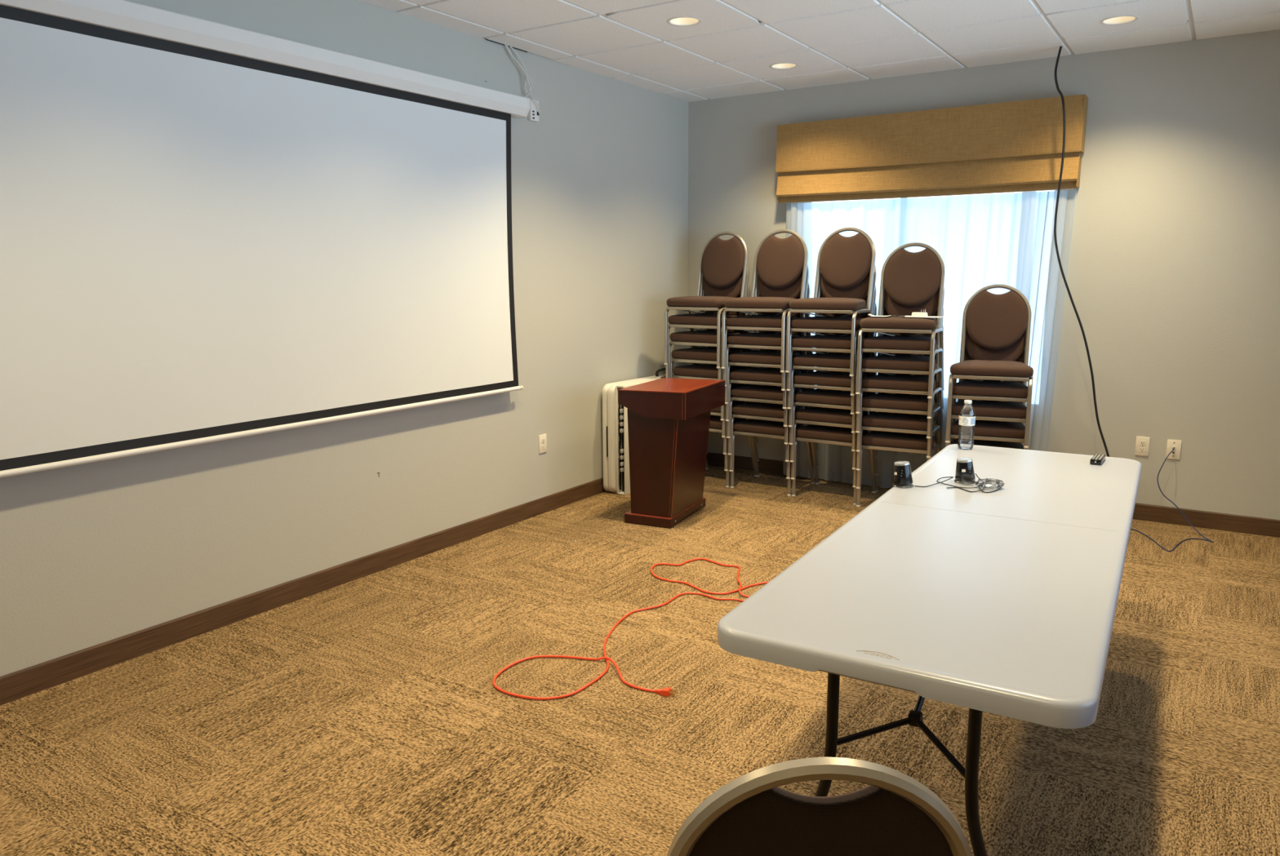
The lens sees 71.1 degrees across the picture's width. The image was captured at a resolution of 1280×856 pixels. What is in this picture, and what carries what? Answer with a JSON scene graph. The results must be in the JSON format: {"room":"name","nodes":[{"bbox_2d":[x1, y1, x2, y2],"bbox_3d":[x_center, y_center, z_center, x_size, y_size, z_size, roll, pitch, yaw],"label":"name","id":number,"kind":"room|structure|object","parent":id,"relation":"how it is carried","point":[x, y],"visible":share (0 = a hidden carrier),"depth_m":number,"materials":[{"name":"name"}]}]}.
{"room":"conference room","nodes":[
{"label":"conference room","id":0,"kind":"room"},
{"bbox_2d":[0,0,688,676],"bbox_3d":[-2.063,-0.560,3.417,0.201,2.947,9.000,6,12,33],"label":"wall","id":1,"kind":"structure","parent":0,"point":[91,554],"depth_m":4.64,"materials":[{"name":"grey paint"}]},
{"bbox_2d":[0,0,529,478],"bbox_3d":[-1.493,-0.841,3.980,0.098,1.669,3.047,6,12,33],"label":"projection screen","id":2,"kind":"object","parent":1,"relation":"attached to","point":[211,231],"visible":1,"depth_m":3.65,"materials":[{"name":"white fabric"}]},
{"bbox_2d":[0,477,605,706],"bbox_3d":[-1.968,0.852,3.604,0.012,0.100,8.600,6,12,33],"label":"baseboard","id":3,"kind":"structure","parent":1,"relation":"attached to","point":[18,685],"depth_m":3.98,"materials":[{"name":"brown wood"}]},
{"bbox_2d":[528,98,538,121],"bbox_3d":[-0.620,-1.854,5.232,0.032,0.118,0.076,6,12,33],"label":"outlet","id":4,"kind":"object","parent":1,"relation":"attached to","point":[533,114],"visible":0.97,"depth_m":5.22,"materials":[{"name":"white plastic"}]},
{"bbox_2d":[538,434,546,453],"bbox_3d":[-0.606,0.099,5.600,0.008,0.116,0.072,6,12,33],"label":"electrical outlet","id":5,"kind":"object","parent":1,"relation":"attached to","point":[542,438],"visible":1,"depth_m":5.59,"materials":[{"name":"beige"}]},
{"bbox_2d":[0,465,1279,855],"bbox_3d":[0.080,1.169,2.305,5.300,0.100,9.000,6,12,33],"label":"floor","id":6,"kind":"structure","parent":0,"point":[366,716],"depth_m":3.05,"materials":[{"name":"carpet"}]},
{"bbox_2d":[492,558,768,700],"bbox_3d":[0.418,0.869,3.657,1.650,0.023,1.721,6,12,33],"label":"extension cord","id":7,"kind":"object","parent":6,"relation":"on","point":[666,692],"visible":0.9,"depth_m":3.53,"materials":[{"name":"orange plastic"}]},
{"bbox_2d":[602,368,673,493],"bbox_3d":[0.047,-0.011,6.448,0.094,0.804,0.932,7,12,35],"label":"table","id":8,"kind":"object","parent":6,"relation":"on","point":[609,419],"visible":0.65,"depth_m":6.08,"materials":[{"name":"white plastic"}]},
{"bbox_2d":[615,374,692,495],"bbox_3d":[0.136,0.016,6.425,0.080,0.758,0.930,7,12,35],"label":"table","id":9,"kind":"object","parent":6,"relation":"on","point":[623,478],"visible":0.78,"depth_m":6.07,"materials":[{"name":"white plastic"}]},
{"bbox_2d":[617,377,725,528],"bbox_3d":[0.206,0.139,5.521,0.429,0.826,0.651,4,11,25],"label":"lectern","id":10,"kind":"object","parent":6,"relation":"on","point":[668,419],"visible":1,"depth_m":5.32,"materials":[{"name":"brown wood"}]},
{"bbox_2d":[705,367,756,488],"bbox_3d":[0.572,-0.091,6.539,0.458,0.926,0.475,7,12,36],"label":"banquet chair","id":11,"kind":"object","parent":6,"relation":"on","point":[715,424],"visible":0.12,"depth_m":6.32,"materials":[{"name":"metal"}]},
{"bbox_2d":[709,412,746,429],"bbox_3d":[0.542,-0.062,6.501,0.452,0.069,0.360,7,12,36],"label":"seat cushion","id":12,"kind":"object","parent":11,"relation":"on","point":[715,422],"depth_m":6.32,"materials":[{"name":"brown fabric"}]},
{"bbox_2d":[710,365,754,471],"bbox_3d":[0.559,-0.208,6.502,0.458,0.926,0.475,7,12,36],"label":"banquet chair","id":13,"kind":"object","parent":11,"relation":"on","point":[713,412],"visible":0.07,"depth_m":6.26,"materials":[{"name":"brown"}]},
{"bbox_2d":[702,332,752,454],"bbox_3d":[0.548,-0.326,6.464,0.458,0.926,0.475,7,12,36],"label":"banquet chair","id":14,"kind":"object","parent":13,"relation":"on","point":[733,384],"visible":0.05,"depth_m":6.23,"materials":[{"name":"brown"}]},
{"bbox_2d":[672,328,751,437],"bbox_3d":[0.535,-0.443,6.428,0.458,0.926,0.475,7,12,36],"label":"banquet chair","id":15,"kind":"object","parent":14,"relation":"on","point":[708,371],"visible":0.16,"depth_m":6.27,"materials":[{"name":"brown"}]},
{"bbox_2d":[672,364,742,378],"bbox_3d":[0.504,-0.415,6.391,0.452,0.069,0.360,7,12,36],"label":"seat cushion","id":16,"kind":"object","parent":15,"relation":"on","point":[697,371],"depth_m":6.29,"materials":[{"name":"brown fabric"}]},
{"bbox_2d":[671,311,751,421],"bbox_3d":[0.523,-0.560,6.391,0.458,0.926,0.475,7,12,36],"label":"banquet chair","id":17,"kind":"object","parent":15,"relation":"on","point":[706,356],"visible":0.21,"depth_m":6.25,"materials":[{"name":"brown"}]},
{"bbox_2d":[671,346,741,360],"bbox_3d":[0.493,-0.532,6.353,0.452,0.069,0.360,7,12,36],"label":"seat cushion","id":18,"kind":"object","parent":17,"relation":"on","point":[704,353],"depth_m":6.25,"materials":[{"name":"brown fabric"}]},
{"bbox_2d":[669,281,750,380],"bbox_3d":[0.510,-0.678,6.354,0.458,0.926,0.475,7,12,36],"label":"banquet chair","id":19,"kind":"object","parent":17,"relation":"on","point":[700,338],"visible":0.33,"depth_m":6.23,"materials":[{"name":"brown"}]},
{"bbox_2d":[669,330,739,343],"bbox_3d":[0.480,-0.649,6.317,0.452,0.069,0.360,7,12,36],"label":"seat cushion","id":20,"kind":"object","parent":19,"relation":"on","point":[695,336],"depth_m":6.20,"materials":[{"name":"brown fabric"}]},
{"bbox_2d":[666,265,749,380],"bbox_3d":[0.497,-0.795,6.318,0.458,0.926,0.475,7,12,36],"label":"banquet chair","id":21,"kind":"object","parent":19,"relation":"on","point":[689,321],"visible":0.46,"depth_m":6.26,"materials":[{"name":"brown"}]},
{"bbox_2d":[667,313,737,325],"bbox_3d":[0.467,-0.767,6.280,0.452,0.069,0.360,7,12,36],"label":"seat cushion","id":22,"kind":"object","parent":21,"relation":"on","point":[688,319],"depth_m":6.16,"materials":[{"name":"brown fabric"}]},
{"bbox_2d":[663,231,748,368],"bbox_3d":[0.486,-0.913,6.280,0.458,0.926,0.475,7,12,36],"label":"banquet chair","id":23,"kind":"object","parent":21,"relation":"on","point":[722,262],"visible":0.89,"depth_m":6.30,"materials":[{"name":"brown fabric"}]},
{"bbox_2d":[666,296,733,307],"bbox_3d":[0.456,-0.884,6.243,0.452,0.069,0.360,7,12,36],"label":"seat cushion","id":24,"kind":"object","parent":23,"relation":"on","point":[683,301],"depth_m":6.10,"materials":[{"name":"brown fabric"}]},
{"bbox_2d":[730,382,743,395],"bbox_3d":[0.518,-0.297,6.427,0.452,0.069,0.360,7,12,36],"label":"seat cushion","id":25,"kind":"object","parent":14,"relation":"on","point":[733,385],"depth_m":6.34,"materials":[{"name":"brown fabric"}]},
{"bbox_2d":[711,400,745,413],"bbox_3d":[0.529,-0.180,6.464,0.452,0.069,0.360,7,12,36],"label":"seat cushion","id":26,"kind":"object","parent":13,"relation":"on","point":[717,410],"depth_m":6.27,"materials":[{"name":"brown fabric"}]},
{"bbox_2d":[730,387,814,496],"bbox_3d":[0.948,-0.049,6.288,0.458,0.926,0.475,6,12,33],"label":"banquet chair","id":27,"kind":"object","parent":6,"relation":"on","point":[762,428],"visible":0.27,"depth_m":6.17,"materials":[{"name":"brown"}]},
{"bbox_2d":[733,418,804,435],"bbox_3d":[0.920,-0.020,6.249,0.452,0.069,0.360,6,12,33],"label":"seat cushion","id":28,"kind":"object","parent":27,"relation":"on","point":[747,428],"depth_m":6.14,"materials":[{"name":"brown fabric"}]},
{"bbox_2d":[728,368,813,479],"bbox_3d":[0.936,-0.166,6.248,0.458,0.926,0.475,6,12,33],"label":"banquet chair","id":29,"kind":"object","parent":27,"relation":"on","point":[745,411],"visible":0.27,"depth_m":6.11,"materials":[{"name":"brown"}]},
{"bbox_2d":[732,402,803,418],"bbox_3d":[0.908,-0.137,6.209,0.452,0.069,0.360,6,12,33],"label":"seat cushion","id":30,"kind":"object","parent":29,"relation":"on","point":[745,411],"depth_m":6.10,"materials":[{"name":"brown fabric"}]},
{"bbox_2d":[727,345,809,462],"bbox_3d":[0.923,-0.283,6.210,0.458,0.926,0.475,6,12,33],"label":"banquet chair","id":31,"kind":"object","parent":29,"relation":"on","point":[766,393],"visible":0.32,"depth_m":6.06,"materials":[{"name":"brown"}]},
{"bbox_2d":[730,384,802,400],"bbox_3d":[0.895,-0.254,6.171,0.452,0.069,0.360,6,12,33],"label":"seat cushion","id":32,"kind":"object","parent":31,"relation":"on","point":[768,393],"depth_m":6.06,"materials":[{"name":"brown fabric"}]},
{"bbox_2d":[726,330,808,444],"bbox_3d":[0.910,-0.400,6.171,0.458,0.926,0.475,6,12,33],"label":"banquet chair","id":33,"kind":"object","parent":31,"relation":"on","point":[749,376],"visible":0.33,"depth_m":6.03,"materials":[{"name":"brown"}]},
{"bbox_2d":[729,367,801,382],"bbox_3d":[0.882,-0.371,6.131,0.452,0.069,0.360,6,12,33],"label":"seat cushion","id":34,"kind":"object","parent":33,"relation":"on","point":[768,375],"depth_m":6.02,"materials":[{"name":"brown fabric"}]},
{"bbox_2d":[725,311,810,426],"bbox_3d":[0.898,-0.517,6.131,0.458,0.926,0.475,6,12,33],"label":"banquet chair","id":35,"kind":"object","parent":33,"relation":"on","point":[766,358],"visible":0.3,"depth_m":5.99,"materials":[{"name":"brown"}]},
{"bbox_2d":[728,350,800,364],"bbox_3d":[0.870,-0.488,6.092,0.452,0.069,0.360,6,12,33],"label":"seat cushion","id":36,"kind":"object","parent":35,"relation":"on","point":[766,357],"depth_m":5.98,"materials":[{"name":"brown fabric"}]},
{"bbox_2d":[724,283,809,408],"bbox_3d":[0.887,-0.634,6.091,0.458,0.926,0.475,6,12,33],"label":"banquet chair","id":37,"kind":"object","parent":35,"relation":"on","point":[753,340],"visible":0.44,"depth_m":5.95,"materials":[{"name":"brown"}]},
{"bbox_2d":[727,333,799,346],"bbox_3d":[0.859,-0.605,6.052,0.452,0.069,0.360,6,12,33],"label":"seat cushion","id":38,"kind":"object","parent":37,"relation":"on","point":[748,339],"depth_m":5.93,"materials":[{"name":"brown fabric"}]},
{"bbox_2d":[723,265,808,391],"bbox_3d":[0.873,-0.751,6.053,0.458,0.926,0.475,6,12,33],"label":"banquet chair","id":39,"kind":"object","parent":37,"relation":"on","point":[746,323],"visible":0.54,"depth_m":5.98,"materials":[{"name":"brown"}]},
{"bbox_2d":[725,315,798,328],"bbox_3d":[0.844,-0.722,6.014,0.452,0.069,0.360,6,12,33],"label":"seat cushion","id":40,"kind":"object","parent":39,"relation":"on","point":[746,321],"depth_m":5.89,"materials":[{"name":"brown fabric"}]},
{"bbox_2d":[721,229,808,373],"bbox_3d":[0.860,-0.868,6.014,0.458,0.926,0.475,6,12,33],"label":"banquet chair","id":41,"kind":"object","parent":39,"relation":"on","point":[779,263],"visible":0.85,"depth_m":6.04,"materials":[{"name":"brown fabric"}]},
{"bbox_2d":[724,297,796,308],"bbox_3d":[0.832,-0.839,5.975,0.452,0.069,0.360,6,12,33],"label":"seat cushion","id":42,"kind":"object","parent":41,"relation":"on","point":[742,302],"depth_m":5.83,"materials":[{"name":"brown fabric"}]},
{"bbox_2d":[666,757,972,855],"bbox_3d":[0.226,0.811,1.365,0.458,0.926,0.475,0,10,0],"label":"banquet chair","id":43,"kind":"object","parent":6,"relation":"on","point":[895,815],"visible":1,"depth_m":1.08,"materials":[{"name":"brown fabric"}]},
{"bbox_2d":[791,391,878,505],"bbox_3d":[1.337,-0.009,6.043,0.458,0.926,0.475,6,12,33],"label":"banquet chair","id":44,"kind":"object","parent":6,"relation":"on","point":[812,433],"visible":0.37,"depth_m":5.91,"materials":[{"name":"brown"}]},
{"bbox_2d":[795,424,868,443],"bbox_3d":[1.309,0.020,6.003,0.452,0.069,0.360,6,12,33],"label":"seat cushion","id":45,"kind":"object","parent":44,"relation":"on","point":[811,433],"depth_m":5.89,"materials":[{"name":"brown fabric"}]},
{"bbox_2d":[791,372,878,488],"bbox_3d":[1.326,-0.126,6.004,0.458,0.926,0.475,6,12,33],"label":"banquet chair","id":46,"kind":"object","parent":44,"relation":"on","point":[811,415],"visible":0.3,"depth_m":5.86,"materials":[{"name":"brown"}]},
{"bbox_2d":[795,407,868,424],"bbox_3d":[1.298,-0.097,5.965,0.452,0.069,0.360,6,12,33],"label":"seat cushion","id":47,"kind":"object","parent":46,"relation":"on","point":[811,415],"depth_m":5.85,"materials":[{"name":"brown fabric"}]},
{"bbox_2d":[789,351,877,470],"bbox_3d":[1.313,-0.243,5.966,0.458,0.926,0.475,6,12,33],"label":"banquet chair","id":48,"kind":"object","parent":46,"relation":"on","point":[829,398],"visible":0.34,"depth_m":5.82,"materials":[{"name":"brown"}]},
{"bbox_2d":[794,388,867,406],"bbox_3d":[1.284,-0.214,5.927,0.452,0.069,0.360,6,12,33],"label":"seat cushion","id":49,"kind":"object","parent":48,"relation":"on","point":[823,397],"depth_m":5.81,"materials":[{"name":"brown fabric"}]},
{"bbox_2d":[788,332,876,451],"bbox_3d":[1.300,-0.360,5.928,0.458,0.926,0.475,6,12,33],"label":"banquet chair","id":50,"kind":"object","parent":48,"relation":"on","point":[815,380],"visible":0.26,"depth_m":5.78,"materials":[{"name":"brown"}]},
{"bbox_2d":[793,370,866,387],"bbox_3d":[1.272,-0.331,5.889,0.452,0.069,0.360,6,12,33],"label":"seat cushion","id":51,"kind":"object","parent":50,"relation":"on","point":[816,379],"depth_m":5.78,"materials":[{"name":"brown fabric"}]},
{"bbox_2d":[788,302,876,433],"bbox_3d":[1.290,-0.477,5.889,0.458,0.926,0.475,6,12,33],"label":"banquet chair","id":52,"kind":"object","parent":50,"relation":"on","point":[840,362],"visible":0.26,"depth_m":5.75,"materials":[{"name":"brown"}]},
{"bbox_2d":[791,352,866,368],"bbox_3d":[1.261,-0.448,5.850,0.452,0.069,0.360,6,12,33],"label":"seat cushion","id":53,"kind":"object","parent":52,"relation":"on","point":[837,361],"depth_m":5.73,"materials":[{"name":"brown fabric"}]},
{"bbox_2d":[786,285,875,414],"bbox_3d":[1.275,-0.594,5.852,0.458,0.926,0.475,6,12,33],"label":"banquet chair","id":54,"kind":"object","parent":52,"relation":"on","point":[830,343],"visible":0.38,"depth_m":5.71,"materials":[{"name":"brown"}]},
{"bbox_2d":[791,334,864,349],"bbox_3d":[1.247,-0.565,5.813,0.452,0.069,0.360,6,12,33],"label":"seat cushion","id":55,"kind":"object","parent":54,"relation":"on","point":[816,341],"depth_m":5.69,"materials":[{"name":"brown fabric"}]},
{"bbox_2d":[786,266,875,395],"bbox_3d":[1.265,-0.711,5.813,0.458,0.926,0.475,6,12,33],"label":"banquet chair","id":56,"kind":"object","parent":54,"relation":"on","point":[808,325],"visible":0.57,"depth_m":5.74,"materials":[{"name":"brown fabric"}]},
{"bbox_2d":[790,316,862,329],"bbox_3d":[1.237,-0.682,5.774,0.452,0.069,0.360,6,12,33],"label":"seat cushion","id":57,"kind":"object","parent":56,"relation":"on","point":[809,322],"depth_m":5.64,"materials":[{"name":"brown fabric"}]},
{"bbox_2d":[785,226,875,376],"bbox_3d":[1.252,-0.828,5.775,0.458,0.926,0.475,6,12,33],"label":"banquet chair","id":58,"kind":"object","parent":56,"relation":"on","point":[843,262],"visible":0.94,"depth_m":5.81,"materials":[{"name":"brown fabric"}]},
{"bbox_2d":[789,297,866,310],"bbox_3d":[1.224,-0.799,5.736,0.452,0.069,0.360,6,12,33],"label":"seat cushion","id":59,"kind":"object","parent":58,"relation":"on","point":[806,304],"depth_m":5.60,"materials":[{"name":"brown fabric"}]},
{"bbox_2d":[856,394,940,507],"bbox_3d":[1.699,0.033,5.792,0.458,0.926,0.475,5,11,27],"label":"banquet chair","id":60,"kind":"object","parent":6,"relation":"on","point":[876,440],"visible":0.3,"depth_m":5.64,"materials":[{"name":"brown"}]},
{"bbox_2d":[862,431,933,450],"bbox_3d":[1.675,0.063,5.750,0.452,0.069,0.360,5,11,27],"label":"seat cushion","id":61,"kind":"object","parent":60,"relation":"on","point":[876,440],"depth_m":5.62,"materials":[{"name":"brown fabric"}]},
{"bbox_2d":[856,373,941,488],"bbox_3d":[1.689,-0.086,5.752,0.458,0.926,0.475,5,11,27],"label":"banquet chair","id":62,"kind":"object","parent":60,"relation":"on","point":[882,420],"visible":0.35,"depth_m":5.60,"materials":[{"name":"brown"}]},
{"bbox_2d":[862,412,933,431],"bbox_3d":[1.665,-0.057,5.711,0.452,0.069,0.360,5,11,27],"label":"seat cushion","id":63,"kind":"object","parent":62,"relation":"on","point":[882,420],"depth_m":5.59,"materials":[{"name":"brown fabric"}]},
{"bbox_2d":[856,352,942,471],"bbox_3d":[1.679,-0.205,5.713,0.458,0.926,0.475,5,11,27],"label":"banquet chair","id":64,"kind":"object","parent":62,"relation":"on","point":[915,404],"visible":0.42,"depth_m":5.56,"materials":[{"name":"brown"}]},
{"bbox_2d":[862,392,934,411],"bbox_3d":[1.655,-0.176,5.671,0.452,0.069,0.360,5,11,27],"label":"seat cushion","id":65,"kind":"object","parent":64,"relation":"on","point":[900,402],"depth_m":5.55,"materials":[{"name":"brown fabric"}]},
{"bbox_2d":[856,326,943,458],"bbox_3d":[1.670,-0.325,5.672,0.458,0.926,0.475,5,11,27],"label":"banquet chair","id":66,"kind":"object","parent":64,"relation":"on","point":[918,384],"visible":0.37,"depth_m":5.52,"materials":[{"name":"brown"}]},
{"bbox_2d":[861,373,935,391],"bbox_3d":[1.646,-0.295,5.631,0.452,0.069,0.360,5,11,27],"label":"seat cushion","id":67,"kind":"object","parent":66,"relation":"on","point":[900,382],"depth_m":5.50,"materials":[{"name":"brown fabric"}]},
{"bbox_2d":[855,305,943,439],"bbox_3d":[1.658,-0.444,5.633,0.458,0.926,0.475,5,11,27],"label":"banquet chair","id":68,"kind":"object","parent":66,"relation":"on","point":[884,364],"visible":0.45,"depth_m":5.48,"materials":[{"name":"brown fabric"}]},
{"bbox_2d":[862,355,935,371],"bbox_3d":[1.633,-0.415,5.592,0.452,0.069,0.360,5,11,27],"label":"seat cushion","id":69,"kind":"object","parent":68,"relation":"on","point":[879,362],"depth_m":5.46,"materials":[{"name":"brown fabric"}]},
{"bbox_2d":[855,285,944,418],"bbox_3d":[1.648,-0.564,5.593,0.458,0.926,0.475,5,11,27],"label":"banquet chair","id":70,"kind":"object","parent":68,"relation":"on","point":[913,345],"visible":0.58,"depth_m":5.50,"materials":[{"name":"brown fabric"}]},
{"bbox_2d":[861,335,936,351],"bbox_3d":[1.624,-0.534,5.552,0.452,0.069,0.360,5,11,27],"label":"seat cushion","id":71,"kind":"object","parent":70,"relation":"on","point":[884,343],"depth_m":5.42,"materials":[{"name":"brown fabric"}]},
{"bbox_2d":[855,242,945,399],"bbox_3d":[1.638,-0.683,5.554,0.458,0.926,0.475,5,11,27],"label":"banquet chair","id":72,"kind":"object","parent":70,"relation":"on","point":[908,278],"visible":0.91,"depth_m":5.60,"materials":[{"name":"brown fabric"}]},
{"bbox_2d":[859,315,936,329],"bbox_3d":[1.614,-0.654,5.512,0.452,0.069,0.360,5,11,27],"label":"seat cushion","id":73,"kind":"object","parent":72,"relation":"on","point":[888,322],"depth_m":5.37,"materials":[{"name":"brown fabric"}]},
{"bbox_2d":[717,444,1142,855],"bbox_3d":[1.091,0.643,2.849,0.756,0.740,2.444,6,11,30],"label":"folding table","id":74,"kind":"object","parent":6,"relation":"on","point":[1003,602],"visible":0.99,"depth_m":2.12,"materials":[{"name":"grey plastic"}]},
{"bbox_2d":[892,461,913,488],"bbox_3d":[0.939,0.164,3.195,0.075,0.089,0.075,8,13,40],"label":"speaker","id":75,"kind":"object","parent":74,"relation":"on","point":[902,475],"visible":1,"depth_m":3.17},
{"bbox_2d":[914,473,983,488],"bbox_3d":[1.110,0.186,3.230,0.243,0.032,0.141,2,10,11],"label":"cable","id":76,"kind":"object","parent":74,"relation":"on","point":[975,473],"visible":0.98,"depth_m":3.20,"materials":[{"name":"black plastic"}]},
{"bbox_2d":[954,457,976,484],"bbox_3d":[1.181,0.153,3.251,0.075,0.089,0.075,0,10,3],"label":"speaker","id":77,"kind":"object","parent":74,"relation":"on","point":[965,473],"visible":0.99,"depth_m":3.23},
{"bbox_2d":[957,400,975,449],"bbox_3d":[1.404,-0.015,3.851,0.066,0.210,0.067,6,12,33],"label":"water bottle","id":78,"kind":"object","parent":74,"relation":"on","point":[964,420],"visible":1,"depth_m":3.85,"materials":[{"name":"clear plastic"}]},
{"bbox_2d":[946,481,1000,493],"bbox_3d":[1.201,0.207,3.148,0.217,0.018,0.103,-3,10,-18],"label":"power cable","id":79,"kind":"object","parent":74,"relation":"on","point":[986,482],"visible":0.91,"depth_m":3.14,"materials":[{"name":"black plastic"}]},
{"bbox_2d":[975,478,1004,488],"bbox_3d":[1.236,0.195,3.163,0.082,0.036,0.081,-6,12,-32],"label":"cable","id":80,"kind":"object","parent":74,"relation":"on","point":[1000,485],"visible":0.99,"depth_m":3.17,"materials":[{"name":"plastic"}]},
{"bbox_2d":[1089,453,1106,465],"bbox_3d":[1.831,0.125,3.585,0.040,0.022,0.136,6,12,34],"label":"remote control","id":81,"kind":"object","parent":74,"relation":"on","point":[1097,460],"visible":1,"depth_m":3.54,"materials":[{"name":"black"}]},
{"bbox_2d":[950,395,1023,449],"bbox_3d":[2.150,0.076,5.532,0.458,0.926,0.475,4,11,23],"label":"banquet chair","id":82,"kind":"object","parent":6,"relation":"on","point":[978,442],"visible":0.06,"depth_m":5.39,"materials":[{"name":"brown"}]},
{"bbox_2d":[950,438,1023,449],"bbox_3d":[2.130,0.106,5.489,0.452,0.069,0.360,4,11,23],"label":"seat cushion","id":83,"kind":"object","parent":82,"relation":"on","point":[978,442],"depth_m":5.39,"materials":[{"name":"brown fabric"}]},
{"bbox_2d":[950,377,1028,448],"bbox_3d":[2.141,-0.040,5.492,0.458,0.926,0.475,4,11,23],"label":"banquet chair","id":84,"kind":"object","parent":82,"relation":"on","point":[1015,432],"visible":0.18,"depth_m":5.30,"materials":[{"name":"brown"}]},
{"bbox_2d":[950,419,1025,438],"bbox_3d":[2.121,-0.011,5.449,0.452,0.069,0.360,4,11,23],"label":"seat cushion","id":85,"kind":"object","parent":84,"relation":"on","point":[985,428],"depth_m":5.30,"materials":[{"name":"brown fabric"}]},
{"bbox_2d":[949,346,1026,444],"bbox_3d":[2.131,-0.157,5.452,0.458,0.926,0.475,4,11,23],"label":"banquet chair","id":86,"kind":"object","parent":84,"relation":"on","point":[1008,411],"visible":0.33,"depth_m":5.27,"materials":[{"name":"brown"}]},
{"bbox_2d":[945,326,1028,449],"bbox_3d":[2.122,-0.274,5.412,0.458,0.926,0.475,4,11,23],"label":"banquet chair","id":87,"kind":"object","parent":86,"relation":"on","point":[989,390],"visible":0.51,"depth_m":5.29,"materials":[{"name":"brown fabric"}]},
{"bbox_2d":[945,284,1033,448],"bbox_3d":[2.113,-0.391,5.371,0.458,0.926,0.475,4,11,23],"label":"banquet chair","id":88,"kind":"object","parent":87,"relation":"on","point":[994,322],"visible":0.97,"depth_m":5.43,"materials":[{"name":"brown fabric"}]},
{"bbox_2d":[950,360,1033,377],"bbox_3d":[2.093,-0.361,5.328,0.452,0.069,0.360,4,11,23],"label":"seat cushion","id":89,"kind":"object","parent":88,"relation":"on","point":[970,368],"depth_m":5.19,"materials":[{"name":"brown fabric"}]},
{"bbox_2d":[951,379,1028,398],"bbox_3d":[2.101,-0.244,5.369,0.452,0.069,0.360,4,11,23],"label":"seat cushion","id":90,"kind":"object","parent":87,"relation":"on","point":[970,388],"depth_m":5.23,"materials":[{"name":"brown fabric"}]},
{"bbox_2d":[951,399,1026,418],"bbox_3d":[2.110,-0.128,5.409,0.452,0.069,0.360,4,11,23],"label":"seat cushion","id":91,"kind":"object","parent":86,"relation":"on","point":[990,409],"depth_m":5.27,"materials":[{"name":"brown fabric"}]},
{"bbox_2d":[1130,447,1213,551],"bbox_3d":[2.691,0.406,4.967,1.097,0.464,0.455,-3,10,-16],"label":"cable","id":92,"kind":"object","parent":6,"relation":"on","point":[1209,540],"visible":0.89,"depth_m":5.16,"materials":[{"name":"black plastic"}]},
{"bbox_2d":[358,0,1279,102],"bbox_3d":[0.066,-1.685,1.808,5.100,0.200,8.800,6,12,33],"label":"ceiling","id":93,"kind":"structure","parent":0,"point":[731,52],"depth_m":4.75,"materials":[{"name":"white tile"}]},
{"bbox_2d":[509,45,539,113],"bbox_3d":[-0.649,-1.993,5.122,0.038,0.338,0.226,8,13,38],"label":"cable","id":94,"kind":"object","parent":93,"relation":"hanging from","point":[514,51],"visible":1,"depth_m":5.11,"materials":[{"name":"white plastic"}]},
{"bbox_2d":[666,16,702,26],"bbox_3d":[0.224,-2.079,4.528,0.182,0.048,0.182,6,12,33],"label":"recessed light","id":95,"kind":"object","parent":93,"relation":"in","point":[677,20],"visible":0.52,"depth_m":4.59,"materials":[{"name":"white plastic"}]},
{"bbox_2d":[768,62,798,69],"bbox_3d":[0.886,-2.255,5.522,0.182,0.048,0.182,6,12,33],"label":"recessed light","id":96,"kind":"object","parent":93,"relation":"in","point":[783,65],"visible":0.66,"depth_m":5.58,"materials":[{"name":"white plastic"}]},
{"bbox_2d":[1053,45,1109,457],"bbox_3d":[2.591,-0.751,4.899,0.435,2.772,0.905,0,10,0],"label":"hanging cable","id":97,"kind":"object","parent":93,"relation":"hanging from","point":[1060,46],"visible":0.72,"depth_m":5.23,"materials":[{"name":"black plastic"}]},
{"bbox_2d":[1099,14,1139,25],"bbox_3d":[2.432,-2.093,4.546,0.182,0.048,0.182,6,12,33],"label":"recessed light","id":98,"kind":"object","parent":93,"relation":"in","point":[1125,19],"visible":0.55,"depth_m":4.60,"materials":[{"name":"white plastic"}]},
{"bbox_2d":[687,20,1279,519],"bbox_3d":[2.475,-0.975,5.673,4.900,2.947,0.200,6,12,33],"label":"wall","id":99,"kind":"structure","parent":0,"point":[1173,278],"depth_m":5.23,"materials":[{"name":"grey paint"}]},
{"bbox_2d":[775,93,1088,203],"bbox_3d":[1.788,-1.758,5.772,1.928,0.530,0.153,6,12,33],"label":"window valance","id":100,"kind":"object","parent":99,"relation":"attached to","point":[1012,146],"visible":1,"depth_m":5.66,"materials":[{"name":"fabric"}]},
{"bbox_2d":[783,190,1076,488],"bbox_3d":[1.814,-0.535,5.991,1.864,1.953,0.050,6,12,33],"label":"sheer curtain","id":101,"kind":"object","parent":100,"relation":"hanging from","point":[981,241],"visible":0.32,"depth_m":5.71,"materials":[{"name":"white fabric"}]},
{"bbox_2d":[706,452,1279,537],"bbox_3d":[2.429,0.443,5.827,4.888,0.100,0.012,6,12,33],"label":"baseboard","id":102,"kind":"structure","parent":99,"relation":"attached to","point":[1156,513],"depth_m":5.31,"materials":[{"name":"brown wood"}]},
{"bbox_2d":[1134,436,1150,456],"bbox_3d":[3.016,0.111,5.381,0.072,0.116,0.008,6,12,33],"label":"electrical outlet","id":103,"kind":"object","parent":99,"relation":"attached to","point":[1142,445],"visible":1,"depth_m":5.38,"materials":[{"name":"beige"}]},
{"bbox_2d":[1165,440,1182,460],"bbox_3d":[3.152,0.128,5.295,0.072,0.116,0.008,6,12,33],"label":"wall plate","id":104,"kind":"object","parent":99,"relation":"attached to","point":[1175,454],"visible":0.91,"depth_m":5.29,"materials":[{"name":"beige"}]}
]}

